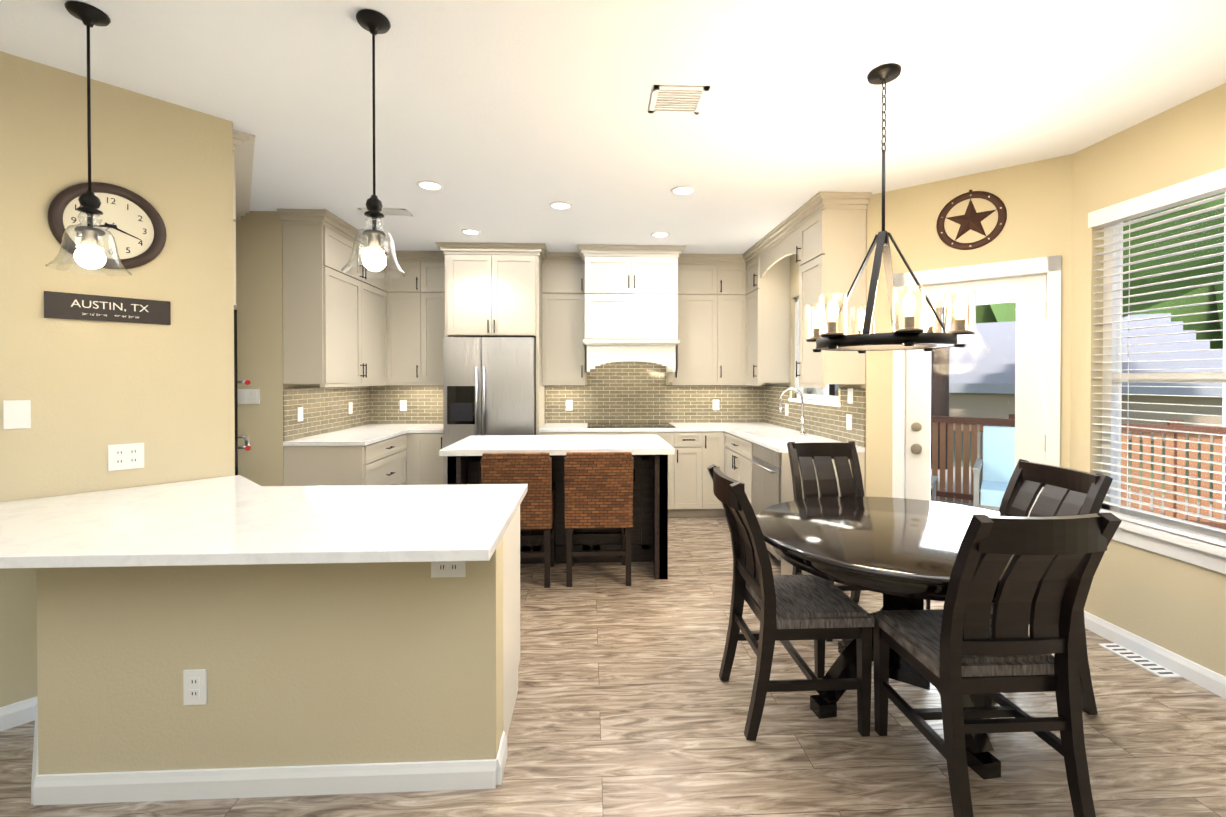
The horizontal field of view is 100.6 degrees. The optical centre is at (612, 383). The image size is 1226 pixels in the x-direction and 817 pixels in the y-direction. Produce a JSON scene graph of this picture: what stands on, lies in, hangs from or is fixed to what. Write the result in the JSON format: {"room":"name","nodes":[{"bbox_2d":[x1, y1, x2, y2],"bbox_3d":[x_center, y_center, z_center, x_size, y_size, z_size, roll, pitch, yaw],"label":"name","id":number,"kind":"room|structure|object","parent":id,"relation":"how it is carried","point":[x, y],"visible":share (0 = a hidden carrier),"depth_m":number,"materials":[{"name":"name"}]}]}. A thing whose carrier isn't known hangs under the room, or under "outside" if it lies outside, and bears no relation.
{"room":"dining room and kitchen","nodes":[
{"label":"dining room and kitchen","id":0,"kind":"room"},
{"bbox_2d":[0,51,234,706],"bbox_3d":[-3.098,0.039,1.424,0.120,2.720,3.309,0,1,42],"label":"wall","id":1,"kind":"structure","parent":0,"point":[91,390],"depth_m":2.25,"materials":[{"name":"beige paint"}]},
{"bbox_2d":[3,400,30,428],"bbox_3d":[-2.421,0.128,2.068,0.010,0.116,0.072,0,1,42],"label":"light switch","id":2,"kind":"object","parent":1,"relation":"attached to","point":[16,414],"depth_m":2.07,"materials":[{"name":"white plastic"}]},
{"bbox_2d":[0,696,37,730],"bbox_3d":[-3.048,1.354,1.390,0.016,0.090,3.309,0,1,42],"label":"baseboard","id":3,"kind":"structure","parent":1,"relation":"attached to","point":[17,713],"depth_m":2.07,"materials":[{"name":"white wood"}]},
{"bbox_2d":[48,182,165,269],"bbox_3d":[-2.227,-0.695,2.255,0.034,0.374,0.374,0,1,42],"label":"wall clock","id":4,"kind":"object","parent":1,"relation":"attached to","point":[122,224],"visible":0.69,"depth_m":2.27,"materials":[{"name":"black"}]},
{"bbox_2d":[44,291,170,324],"bbox_3d":[-2.234,-0.329,2.265,0.014,0.110,0.400,0,1,42],"label":"wall sign","id":5,"kind":"object","parent":1,"relation":"attached to","point":[57,304],"visible":1,"depth_m":2.25,"materials":[{"name":"black wood"}]},
{"bbox_2d":[71,300,147,311],"bbox_3d":[-2.228,-0.340,2.260,0.001,0.038,0.248,0,1,42],"label":"lettering","id":6,"kind":"object","parent":5,"relation":"attached to","point":[109,305],"visible":1,"depth_m":2.25,"materials":[{"name":"white paint"}]},
{"bbox_2d":[83,313,138,317],"bbox_3d":[-2.228,-0.299,2.260,0.001,0.010,0.182,0,1,42],"label":"lettering","id":7,"kind":"object","parent":5,"relation":"attached to","point":[123,316],"visible":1,"depth_m":2.25,"materials":[{"name":"white paint"}]},
{"bbox_2d":[108,443,143,470],"bbox_3d":[-2.206,0.333,2.307,0.009,0.116,0.118,0,1,42],"label":"outlet","id":8,"kind":"object","parent":1,"relation":"attached to","point":[131,455],"depth_m":2.30,"materials":[{"name":"white plastic"}]},
{"bbox_2d":[233,218,240,305],"bbox_3d":[-2.480,-0.642,3.335,0.892,0.445,1.318,0,1,-3],"label":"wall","id":9,"kind":"structure","parent":0,"point":[234,219],"depth_m":2.70,"materials":[{"name":"beige paint"}]},
{"bbox_2d":[233,142,253,217],"bbox_3d":[-2.480,-1.071,3.331,0.892,0.395,1.318,0,1,-3],"label":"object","id":10,"kind":"object","parent":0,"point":[243,149],"depth_m":3.11,"materials":[{"name":"beige wood"}]},
{"bbox_2d":[36,537,502,774],"bbox_3d":[-1.398,0.955,1.993,1.963,0.878,0.549,0,1,-3],"label":"wall","id":11,"kind":"structure","parent":0,"point":[340,663],"depth_m":1.73,"materials":[{"name":"beige paint"}]},
{"bbox_2d":[183,669,206,704],"bbox_3d":[-1.407,1.024,1.713,0.072,0.116,0.008,0,1,-3],"label":"outlet","id":12,"kind":"object","parent":11,"relation":"attached to","point":[194,686],"depth_m":1.71,"materials":[{"name":"white plastic"}]},
{"bbox_2d":[31,702,506,805],"bbox_3d":[-1.393,1.349,1.939,1.990,0.090,0.466,0,1,-3],"label":"baseboard","id":13,"kind":"structure","parent":11,"relation":"attached to","point":[115,787],"depth_m":1.72,"materials":[{"name":"white wood"}]},
{"bbox_2d":[431,561,465,577],"bbox_3d":[-0.566,0.631,1.748,0.116,0.072,0.008,0,1,-3],"label":"outlet","id":14,"kind":"object","parent":11,"relation":"attached to","point":[442,568],"depth_m":1.75,"materials":[{"name":"white plastic"}]},
{"bbox_2d":[236,211,347,485],"bbox_3d":[-3.503,0.009,4.736,1.750,2.720,1.560,0,1,-3],"label":"wall","id":15,"kind":"structure","parent":0,"point":[259,272],"depth_m":3.99,"materials":[{"name":"beige paint"}]},
{"bbox_2d":[238,389,259,403],"bbox_3d":[-2.849,0.105,3.980,0.164,0.116,0.010,0,1,-3],"label":"light switch","id":16,"kind":"object","parent":15,"relation":"attached to","point":[248,396],"visible":1,"depth_m":3.98,"materials":[{"name":"white plastic"}]},
{"bbox_2d":[281,217,364,384],"bbox_3d":[-2.445,-0.637,4.347,0.322,1.280,0.696,0,1,-3],"label":"upper cabinet","id":17,"kind":"object","parent":15,"relation":"attached to","point":[334,325],"depth_m":4.01,"materials":[{"name":"beige wood"}]},
{"bbox_2d":[283,386,370,441],"bbox_3d":[-2.624,0.241,4.778,0.008,0.424,1.559,0,1,-3],"label":"tile backsplash","id":18,"kind":"structure","parent":15,"relation":"attached to","point":[325,410],"depth_m":4.59,"materials":[{"name":"beige tile"}]},
{"bbox_2d":[297,407,302,421],"bbox_3d":[-2.589,0.259,4.217,0.008,0.116,0.072,0,1,-3],"label":"outlet","id":19,"kind":"object","parent":18,"relation":"attached to","point":[300,409],"depth_m":4.21,"materials":[{"name":"white plastic"}]},
{"bbox_2d":[349,402,352,413],"bbox_3d":[-2.630,0.251,5.103,0.008,0.116,0.072,0,1,-3],"label":"outlet","id":20,"kind":"object","parent":18,"relation":"attached to","point":[350,403],"depth_m":5.10,"materials":[{"name":"white plastic"}]},
{"bbox_2d":[365,245,387,384],"bbox_3d":[-2.471,-0.642,4.917,0.322,1.280,0.673,0,1,-3],"label":"upper cabinet","id":21,"kind":"object","parent":15,"relation":"attached to","point":[375,287],"depth_m":4.98,"materials":[{"name":"beige wood"}]},
{"bbox_2d":[0,516,1225,816],"bbox_3d":[-0.746,1.444,1.922,7.400,0.100,8.300,0,1,-3],"label":"floor","id":22,"kind":"structure","parent":0,"point":[630,702],"depth_m":1.98,"materials":[{"name":"brown wood"}]},
{"bbox_2d":[234,306,236,474],"bbox_3d":[-2.728,0.058,3.157,1.375,2.649,1.642,0,1,-3],"label":"tall cabinet","id":23,"kind":"object","parent":22,"relation":"on","point":[235,311],"depth_m":2.73,"materials":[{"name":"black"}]},
{"bbox_2d":[284,434,406,485],"bbox_3d":[-2.281,0.931,4.494,0.662,0.880,0.948,0,1,-3],"label":"base cabinet","id":24,"kind":"object","parent":22,"relation":"on","point":[383,462],"visible":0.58,"depth_m":4.03,"materials":[{"name":"beige wood"}]},
{"bbox_2d":[283,424,422,445],"bbox_3d":[-2.308,0.471,4.787,0.634,0.035,1.568,0,1,-3],"label":"countertop","id":25,"kind":"structure","parent":24,"relation":"on","point":[365,435],"depth_m":4.40,"materials":[{"name":"white stone"}]},
{"bbox_2d":[406,433,421,484],"bbox_3d":[-2.271,0.924,5.265,0.751,0.880,0.626,0,1,-3],"label":"base cabinet","id":26,"kind":"object","parent":22,"relation":"on","point":[414,440],"depth_m":4.98,"materials":[{"name":"beige wood"}]},
{"bbox_2d":[422,433,442,484],"bbox_3d":[-1.802,0.924,5.286,0.298,0.880,0.626,0,1,-3],"label":"base cabinet","id":27,"kind":"object","parent":22,"relation":"on","point":[432,463],"depth_m":4.98,"materials":[{"name":"beige wood"}]},
{"bbox_2d":[411,424,442,432],"bbox_3d":[-1.821,0.467,5.278,0.332,0.035,0.632,0,1,-3],"label":"countertop","id":28,"kind":"structure","parent":27,"relation":"on","point":[426,428],"depth_m":5.05,"materials":[{"name":"white stone"}]},
{"bbox_2d":[443,337,535,484],"bbox_3d":[-1.192,0.465,5.168,0.848,1.800,0.858,0,1,-3],"label":"refrigerator","id":29,"kind":"object","parent":22,"relation":"on","point":[489,385],"visible":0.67,"depth_m":4.80,"materials":[{"name":"silver metal"}]},
{"bbox_2d":[503,506,519,736],"bbox_3d":[-0.965,0.953,2.142,1.083,0.878,0.522,0,1,-3],"label":"wall","id":30,"kind":"structure","parent":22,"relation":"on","point":[511,598],"depth_m":2.11,"materials":[{"name":"beige paint"}]},
{"bbox_2d":[0,475,527,568],"bbox_3d":[-1.465,0.496,2.036,2.158,0.035,1.211,0,1,-3],"label":"countertop","id":31,"kind":"structure","parent":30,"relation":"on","point":[235,520],"depth_m":1.73,"materials":[{"name":"white stone"}]},
{"bbox_2d":[481,452,555,587],"bbox_3d":[-0.653,0.922,3.605,0.460,0.915,0.487,0,1,-3],"label":"stool","id":32,"kind":"object","parent":22,"relation":"on","point":[533,470],"visible":0.6,"depth_m":3.40,"materials":[{"name":"wicker"}]},
{"bbox_2d":[443,455,667,579],"bbox_3d":[-0.396,0.934,3.946,1.524,0.884,0.820,0,1,-3],"label":"kitchen island","id":33,"kind":"object","parent":22,"relation":"on","point":[649,529],"depth_m":3.88,"materials":[{"name":"black wood"}]},
{"bbox_2d":[439,435,674,454],"bbox_3d":[-0.395,0.471,3.932,1.604,0.038,0.900,0,1,-3],"label":"island countertop","id":34,"kind":"structure","parent":33,"relation":"on","point":[474,444],"depth_m":3.75,"materials":[{"name":"white stone"}]},
{"bbox_2d":[539,432,593,434],"bbox_3d":[-0.479,0.924,5.347,0.529,0.880,0.626,0,1,-3],"label":"base cabinet","id":35,"kind":"object","parent":22,"relation":"on","point":[540,433],"depth_m":5.04,"materials":[{"name":"beige"}]},
{"bbox_2d":[564,452,632,586],"bbox_3d":[-0.104,0.921,3.636,0.460,0.915,0.487,0,1,-3],"label":"stool","id":36,"kind":"object","parent":22,"relation":"on","point":[598,489],"visible":1,"depth_m":3.43,"materials":[{"name":"wicker"}]},
{"bbox_2d":[594,432,681,516],"bbox_3d":[0.191,0.923,5.378,0.927,0.880,0.626,0,1,-3],"label":"base cabinet","id":37,"kind":"object","parent":22,"relation":"on","point":[674,439],"depth_m":5.08,"materials":[{"name":"beige wood"}]},
{"bbox_2d":[539,422,776,431],"bbox_3d":[0.495,0.466,5.384,2.475,0.035,0.631,0,1,-3],"label":"countertop","id":38,"kind":"structure","parent":37,"relation":"on","point":[547,427],"depth_m":5.09,"materials":[{"name":"white stone"}]},
{"bbox_2d":[587,422,675,427],"bbox_3d":[0.176,0.444,5.375,0.889,0.008,0.510,0,1,-3],"label":"cooktop","id":39,"kind":"object","parent":38,"relation":"in","point":[631,425],"visible":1,"depth_m":5.29,"materials":[{"name":"black glass"}]},
{"bbox_2d":[682,432,709,516],"bbox_3d":[0.738,0.923,5.403,0.397,0.880,0.626,0,1,-3],"label":"base cabinet","id":40,"kind":"object","parent":22,"relation":"on","point":[690,480],"depth_m":5.10,"materials":[{"name":"beige wood"}]},
{"bbox_2d":[710,431,725,516],"bbox_3d":[0.963,0.923,5.413,0.281,0.880,0.626,0,1,-3],"label":"base cabinet","id":41,"kind":"object","parent":22,"relation":"on","point":[717,446],"depth_m":5.11,"materials":[{"name":"beige wood"}]},
{"bbox_2d":[749,443,780,563],"bbox_3d":[1.466,0.938,3.967,0.665,0.876,0.600,0,1,-3],"label":"dishwasher","id":42,"kind":"object","parent":22,"relation":"on","point":[766,477],"visible":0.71,"depth_m":3.92,"materials":[{"name":"silver metal"}]},
{"bbox_2d":[724,432,819,505],"bbox_3d":[1.452,0.929,4.704,0.626,0.880,0.871,0,1,-3],"label":"base cabinet","id":43,"kind":"object","parent":22,"relation":"on","point":[738,453],"depth_m":4.42,"materials":[{"name":"beige wood"}]},
{"bbox_2d":[723,426,864,452],"bbox_3d":[1.464,0.475,4.377,0.632,0.035,1.470,0,1,-3],"label":"countertop","id":44,"kind":"structure","parent":43,"relation":"on","point":[777,445],"depth_m":4.14,"materials":[{"name":"white stone"}]},
{"bbox_2d":[738,430,814,438],"bbox_3d":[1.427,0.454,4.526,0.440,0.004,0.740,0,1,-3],"label":"sink basin","id":45,"kind":"object","parent":44,"relation":"in","point":[772,434],"visible":0.96,"depth_m":4.48,"materials":[{"name":"white stone"}]},
{"bbox_2d":[779,388,805,433],"bbox_3d":[1.597,0.250,4.557,0.243,0.410,0.106,0,1,-3],"label":"faucet","id":46,"kind":"object","parent":44,"relation":"on","point":[802,422],"visible":1,"depth_m":4.53,"materials":[{"name":"silver metal"}]},
{"bbox_2d":[707,464,874,740],"bbox_3d":[0.734,0.890,2.201,0.569,1.012,0.432,0,1,-3],"label":"dining chair","id":47,"kind":"object","parent":22,"relation":"on","point":[785,609],"visible":0.98,"depth_m":2.01,"materials":[{"name":"wood"}]},
{"bbox_2d":[787,441,882,640],"bbox_3d":[1.346,0.883,3.009,0.432,1.012,0.569,0,1,-3],"label":"dining chair","id":48,"kind":"object","parent":22,"relation":"on","point":[822,455],"visible":0.4,"depth_m":3.19,"materials":[{"name":"wood"}]},
{"bbox_2d":[756,496,1017,779],"bbox_3d":[1.268,1.008,2.211,1.313,0.768,1.166,0,1,-3],"label":"dining table","id":49,"kind":"object","parent":22,"relation":"on","point":[900,553],"visible":0.67,"depth_m":2.09,"materials":[{"name":"black wood"}]},
{"bbox_2d":[872,513,1121,816],"bbox_3d":[1.273,0.894,1.776,0.432,1.012,0.569,0,1,-3],"label":"dining chair","id":50,"kind":"object","parent":22,"relation":"on","point":[957,646],"visible":1,"depth_m":1.62,"materials":[{"name":"wood"}]},
{"bbox_2d":[926,459,1112,714],"bbox_3d":[1.802,0.889,2.335,0.569,1.012,0.432,0,1,-3],"label":"dining chair","id":51,"kind":"object","parent":22,"relation":"on","point":[1068,492],"visible":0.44,"depth_m":2.30,"materials":[{"name":"wood"}]},
{"bbox_2d":[1098,643,1181,677],"bbox_3d":[2.629,1.385,2.550,0.100,0.008,0.300,0,1,-3],"label":"floor vent","id":52,"kind":"object","parent":22,"relation":"in","point":[1142,662],"visible":1,"depth_m":2.53,"materials":[{"name":"white metal"}]},
{"bbox_2d":[0,0,1225,253],"bbox_3d":[-0.746,-1.376,1.897,7.400,0.100,8.300,0,1,-3],"label":"ceiling","id":53,"kind":"structure","parent":0,"point":[504,120],"depth_m":2.32,"materials":[{"name":"white paint"}]},
{"bbox_2d":[45,0,131,275],"bbox_3d":[-1.873,-0.864,1.820,0.218,0.920,0.218,0,1,-3],"label":"pendant light","id":54,"kind":"object","parent":53,"relation":"hanging from","point":[89,253],"visible":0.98,"depth_m":1.81,"materials":[{"name":"clear glass"}]},
{"bbox_2d":[341,9,405,277],"bbox_3d":[-0.874,-0.864,1.861,0.218,0.920,0.218,0,1,-3],"label":"pendant light","id":55,"kind":"object","parent":53,"relation":"hanging from","point":[373,22],"visible":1,"depth_m":1.85,"materials":[{"name":"black metal"}]},
{"bbox_2d":[358,208,412,215],"bbox_3d":[-1.783,-1.340,3.992,0.360,0.007,0.160,0,1,-3],"label":"ceiling vent","id":56,"kind":"object","parent":53,"relation":"in","point":[394,212],"visible":0.71,"depth_m":3.99,"materials":[{"name":"white metal"}]},
{"bbox_2d":[416,180,443,190],"bbox_3d":[-1.233,-1.335,3.432,0.171,0.007,0.180,0,1,-3],"label":"recessed light","id":57,"kind":"object","parent":53,"relation":"in","point":[431,185],"depth_m":3.45,"materials":[{"name":"white plastic"}]},
{"bbox_2d":[461,229,480,234],"bbox_3d":[-1.264,-1.345,4.519,0.169,0.007,0.159,0,1,-3],"label":"recessed light","id":58,"kind":"object","parent":53,"relation":"in","point":[465,231],"depth_m":4.54,"materials":[{"name":"white plastic"}]},
{"bbox_2d":[549,201,571,209],"bbox_3d":[-0.395,-1.338,3.828,0.168,0.007,0.179,0,1,-3],"label":"recessed light","id":59,"kind":"object","parent":53,"relation":"in","point":[558,205],"depth_m":3.84,"materials":[{"name":"white plastic"}]},
{"bbox_2d":[651,232,669,237],"bbox_3d":[0.431,-1.345,4.613,0.167,0.007,0.164,0,1,-3],"label":"recessed light","id":60,"kind":"object","parent":53,"relation":"in","point":[659,234],"depth_m":4.62,"materials":[{"name":"white plastic"}]},
{"bbox_2d":[648,85,709,113],"bbox_3d":[0.303,-1.325,2.386,0.250,0.007,0.230,0,1,-3],"label":"ceiling vent","id":61,"kind":"object","parent":53,"relation":"in","point":[672,99],"visible":1,"depth_m":2.37,"materials":[{"name":"white"}]},
{"bbox_2d":[671,186,695,195],"bbox_3d":[0.488,-1.336,3.531,0.173,0.007,0.172,0,1,-3],"label":"recessed light","id":62,"kind":"object","parent":53,"relation":"in","point":[682,190],"depth_m":3.54,"materials":[{"name":"white plastic"}]},
{"bbox_2d":[805,63,975,352],"bbox_3d":[1.159,-0.734,2.180,0.625,1.186,0.640,0,1,-3],"label":"chandelier","id":63,"kind":"object","parent":53,"relation":"hanging from","point":[909,336],"visible":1,"depth_m":2.09,"materials":[{"name":"black metal"}]},
{"bbox_2d":[544,372,764,422],"bbox_3d":[-1.274,0.001,5.679,6.290,2.720,0.120,0,1,-3],"label":"wall","id":64,"kind":"structure","parent":0,"point":[668,383],"depth_m":5.70,"materials":[{"name":"beige paint"}]},
{"bbox_2d":[386,258,425,384],"bbox_3d":[-2.145,-0.647,5.409,0.416,1.280,0.321,0,1,-3],"label":"upper cabinet","id":65,"kind":"object","parent":64,"relation":"attached to","point":[406,296],"depth_m":5.26,"materials":[{"name":"beige wood"}]},
{"bbox_2d":[371,385,442,423],"bbox_3d":[-2.152,0.233,5.576,0.965,0.424,0.008,0,1,-3],"label":"tile backsplash","id":66,"kind":"structure","parent":64,"relation":"attached to","point":[424,402],"depth_m":5.57,"materials":[{"name":"beige tile"}]},
{"bbox_2d":[400,400,406,410],"bbox_3d":[-2.292,0.247,5.561,0.072,0.116,0.008,0,1,-3],"label":"outlet","id":67,"kind":"object","parent":66,"relation":"attached to","point":[403,405],"depth_m":5.56,"materials":[{"name":"white plastic"}]},
{"bbox_2d":[426,258,444,384],"bbox_3d":[-1.856,-0.647,5.423,0.391,1.280,0.321,0,1,-3],"label":"upper cabinet","id":68,"kind":"object","parent":64,"relation":"attached to","point":[435,267],"depth_m":5.27,"materials":[{"name":"beige wood"}]},
{"bbox_2d":[435,242,547,434],"bbox_3d":[-1.197,0.006,5.264,1.052,2.717,0.708,0,1,-3],"label":"upper cabinet","id":69,"kind":"object","parent":64,"relation":"attached to","point":[493,289],"visible":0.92,"depth_m":4.96,"materials":[{"name":"beige wood"}]},
{"bbox_2d":[542,258,584,381],"bbox_3d":[-0.527,-0.647,5.484,0.448,1.280,0.321,0,1,-3],"label":"upper cabinet","id":70,"kind":"object","parent":64,"relation":"attached to","point":[563,279],"depth_m":5.33,"materials":[{"name":"beige wood"}]},
{"bbox_2d":[577,244,685,371],"bbox_3d":[0.170,-0.735,5.331,1.070,1.237,0.688,0,1,-3],"label":"range hood","id":71,"kind":"object","parent":64,"relation":"attached to","point":[631,302],"visible":1,"depth_m":5.04,"materials":[{"name":"beige wood"}]},
{"bbox_2d":[545,361,762,422],"bbox_3d":[0.482,0.067,5.696,2.478,0.754,0.008,0,1,-3],"label":"tile backsplash","id":72,"kind":"structure","parent":64,"relation":"attached to","point":[628,392],"depth_m":5.69,"materials":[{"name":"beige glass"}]},
{"bbox_2d":[566,400,572,409],"bbox_3d":[-0.485,0.246,5.644,0.072,0.116,0.008,0,1,-3],"label":"outlet","id":73,"kind":"object","parent":72,"relation":"attached to","point":[569,403],"depth_m":5.64,"materials":[{"name":"white plastic"}]},
{"bbox_2d":[713,400,718,409],"bbox_3d":[1.158,0.245,5.719,0.072,0.116,0.008,0,1,-3],"label":"outlet","id":74,"kind":"object","parent":72,"relation":"attached to","point":[715,402],"depth_m":5.72,"materials":[{"name":"white plastic"}]},
{"bbox_2d":[668,258,725,381],"bbox_3d":[0.893,-0.648,5.549,0.535,1.280,0.321,0,1,-3],"label":"upper cabinet","id":75,"kind":"object","parent":64,"relation":"attached to","point":[712,318],"depth_m":5.40,"materials":[{"name":"beige wood"}]},
{"bbox_2d":[726,262,746,381],"bbox_3d":[1.235,-0.648,5.565,0.377,1.280,0.321,0,1,-3],"label":"upper cabinet","id":76,"kind":"object","parent":64,"relation":"attached to","point":[735,271],"depth_m":5.41,"materials":[{"name":"beige wood"}]},
{"bbox_2d":[765,210,866,495],"bbox_3d":[1.844,0.009,4.706,0.150,2.720,2.110,0,1,-3],"label":"wall","id":77,"kind":"structure","parent":0,"point":[794,279],"depth_m":4.99,"materials":[{"name":"beige paint"}]},
{"bbox_2d":[745,252,793,383],"bbox_3d":[1.580,-0.645,5.232,0.321,1.280,0.414,0,1,-3],"label":"upper cabinet","id":78,"kind":"object","parent":77,"relation":"attached to","point":[767,273],"depth_m":5.03,"materials":[{"name":"beige wood"}]},
{"bbox_2d":[788,297,839,406],"bbox_3d":[1.821,-0.322,4.527,0.112,1.015,1.040,0,1,-3],"label":"window","id":79,"kind":"structure","parent":77,"relation":"in","point":[825,400],"depth_m":4.91,"materials":[{"name":"white"}]},
{"bbox_2d":[763,385,865,446],"bbox_3d":[1.764,0.241,4.690,0.008,0.424,2.070,0,1,-3],"label":"tile backsplash","id":80,"kind":"structure","parent":77,"relation":"attached to","point":[829,422],"depth_m":4.32,"materials":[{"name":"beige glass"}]},
{"bbox_2d":[785,404,787,415],"bbox_3d":[1.737,0.266,5.091,0.008,0.116,0.072,0,1,-3],"label":"outlet","id":81,"kind":"object","parent":80,"relation":"attached to","point":[786,405],"depth_m":5.08,"materials":[{"name":"white plastic"}]},
{"bbox_2d":[846,414,851,429],"bbox_3d":[1.793,0.297,3.867,0.008,0.116,0.072,0,1,-3],"label":"outlet","id":82,"kind":"object","parent":80,"relation":"attached to","point":[848,417],"depth_m":3.87,"materials":[{"name":"white plastic"}]},
{"bbox_2d":[848,388,852,403],"bbox_3d":[1.793,0.097,3.847,0.010,0.116,0.072,0,1,-3],"label":"outlet","id":83,"kind":"object","parent":80,"relation":"attached to","point":[850,390],"depth_m":3.84,"materials":[{"name":"white plastic"}]},
{"bbox_2d":[798,204,867,387],"bbox_3d":[1.644,-0.633,3.843,0.321,1.280,0.401,0,1,-3],"label":"upper cabinet","id":84,"kind":"object","parent":77,"relation":"attached to","point":[822,235],"depth_m":3.65,"materials":[{"name":"beige wood"}]},
{"bbox_2d":[866,154,1072,497],"bbox_3d":[2.349,0.022,3.330,1.232,2.720,0.150,0,1,38],"label":"wall","id":85,"kind":"structure","parent":0,"point":[1035,197],"depth_m":3.29,"materials":[{"name":"beige paint"}]},
{"bbox_2d":[936,189,1006,249],"bbox_3d":[2.293,-1.049,3.263,0.284,0.384,0.244,0,1,-3],"label":"wall art","id":86,"kind":"object","parent":85,"relation":"attached to","point":[971,218],"visible":1,"depth_m":3.25,"materials":[{"name":"brown metal"}]},
{"bbox_2d":[905,274,1046,516],"bbox_3d":[2.324,0.357,3.299,0.748,2.030,0.095,0,1,38],"label":"patio door","id":87,"kind":"structure","parent":85,"relation":"in","point":[1027,294],"depth_m":3.18,"materials":[{"name":"white wood"}]},
{"bbox_2d":[892,255,1060,497],"bbox_3d":[2.337,0.314,3.329,0.874,2.135,0.170,0,1,38],"label":"door frame","id":88,"kind":"structure","parent":85,"relation":"attached to","point":[1050,267],"depth_m":3.16,"materials":[{"name":"white wood"}]},
{"bbox_2d":[1070,83,1225,676],"bbox_3d":[2.862,0.046,0.619,0.150,2.720,4.990,0,1,-3],"label":"wall","id":89,"kind":"structure","parent":0,"point":[1176,606],"depth_m":2.62,"materials":[{"name":"beige paint"}]},
{"bbox_2d":[1084,611,1225,698],"bbox_3d":[2.362,1.358,0.898,0.856,0.090,5.570,0,1,-3],"label":"baseboard","id":90,"kind":"structure","parent":89,"relation":"attached to","point":[1202,676],"depth_m":2.50,"materials":[{"name":"white wood"}]},
{"bbox_2d":[1101,199,1225,573],"bbox_3d":[2.768,-0.047,1.972,0.175,1.781,1.880,0,1,-3],"label":"window","id":91,"kind":"structure","parent":89,"relation":"in","point":[1199,553],"depth_m":2.69,"materials":[{"name":"white plastic"}]},
{"bbox_2d":[1088,168,1225,546],"bbox_3d":[2.749,-0.109,1.971,0.072,1.677,1.800,0,1,-3],"label":"blinds","id":92,"kind":"object","parent":91,"relation":"attached to","point":[1197,188],"visible":0.85,"depth_m":2.52,"materials":[{"name":"white plastic"}]},
{"label":"outside","id":93,"kind":"structure","parent":0,"visible":0},
{"bbox_2d":[953,430,1212,504],"bbox_3d":[8.620,1.537,9.411,42.000,0.180,42.000,0,1,-3],"label":"ground","id":94,"kind":"structure","parent":93,"point":[1186,472],"depth_m":9.28,"materials":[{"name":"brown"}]},
{"bbox_2d":[807,313,1222,442],"bbox_3d":[11.869,-0.304,17.366,11.800,3.360,6.800,0,1,38],"label":"neighbouring house","id":95,"kind":"structure","parent":94,"relation":"on","point":[966,395],"depth_m":13.83,"materials":[{"name":"beige"}]},
{"bbox_2d":[829,192,1224,469],"bbox_3d":[15.454,-3.777,16.884,25.461,10.314,19.921,0,1,-3],"label":"trees","id":96,"kind":"object","parent":94,"relation":"on","point":[991,314],"depth_m":8.03,"materials":[{"name":"green plant"}]},
{"bbox_2d":[930,466,1224,521],"bbox_3d":[4.479,1.457,2.713,4.890,0.100,11.000,0,1,-3],"label":"patio floor","id":97,"kind":"structure","parent":94,"relation":"on","point":[1129,505],"depth_m":6.02,"materials":[{"name":"beige wood"}]},
{"bbox_2d":[811,384,828,394],"bbox_3d":[2.803,-0.028,3.224,1.590,2.860,3.800,0,1,-3],"label":"roof","id":98,"kind":"structure","parent":97,"relation":"on","point":[819,391],"depth_m":4.94,"materials":[{"name":"white"}]},
{"bbox_2d":[930,475,937,501],"bbox_3d":[2.786,1.027,4.868,0.500,0.721,0.500,0,1,38],"label":"side table","id":99,"kind":"object","parent":97,"relation":"on","point":[932,480],"depth_m":4.89,"materials":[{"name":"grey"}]},
{"bbox_2d":[973,426,1014,511],"bbox_3d":[3.675,0.906,4.555,0.710,0.970,0.680,0,1,38],"label":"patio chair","id":100,"kind":"object","parent":97,"relation":"on","point":[1000,449],"depth_m":4.76,"materials":[{"name":"blue"}]},
{"bbox_2d":[930,414,1225,529],"bbox_3d":[4.119,0.860,5.717,4.300,1.040,0.140,0,1,38],"label":"fence","id":101,"kind":"object","parent":97,"relation":"on","point":[958,495],"depth_m":4.87,"materials":[{"name":"brown wood"}]},
{"bbox_2d":[1222,192,1225,506],"bbox_3d":[7.489,-1.340,0.123,0.850,5.740,12.000,0,1,-3],"label":"house siding","id":102,"kind":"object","parent":94,"relation":"on","point":[1224,400],"depth_m":5.91,"materials":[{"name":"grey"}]}
]}

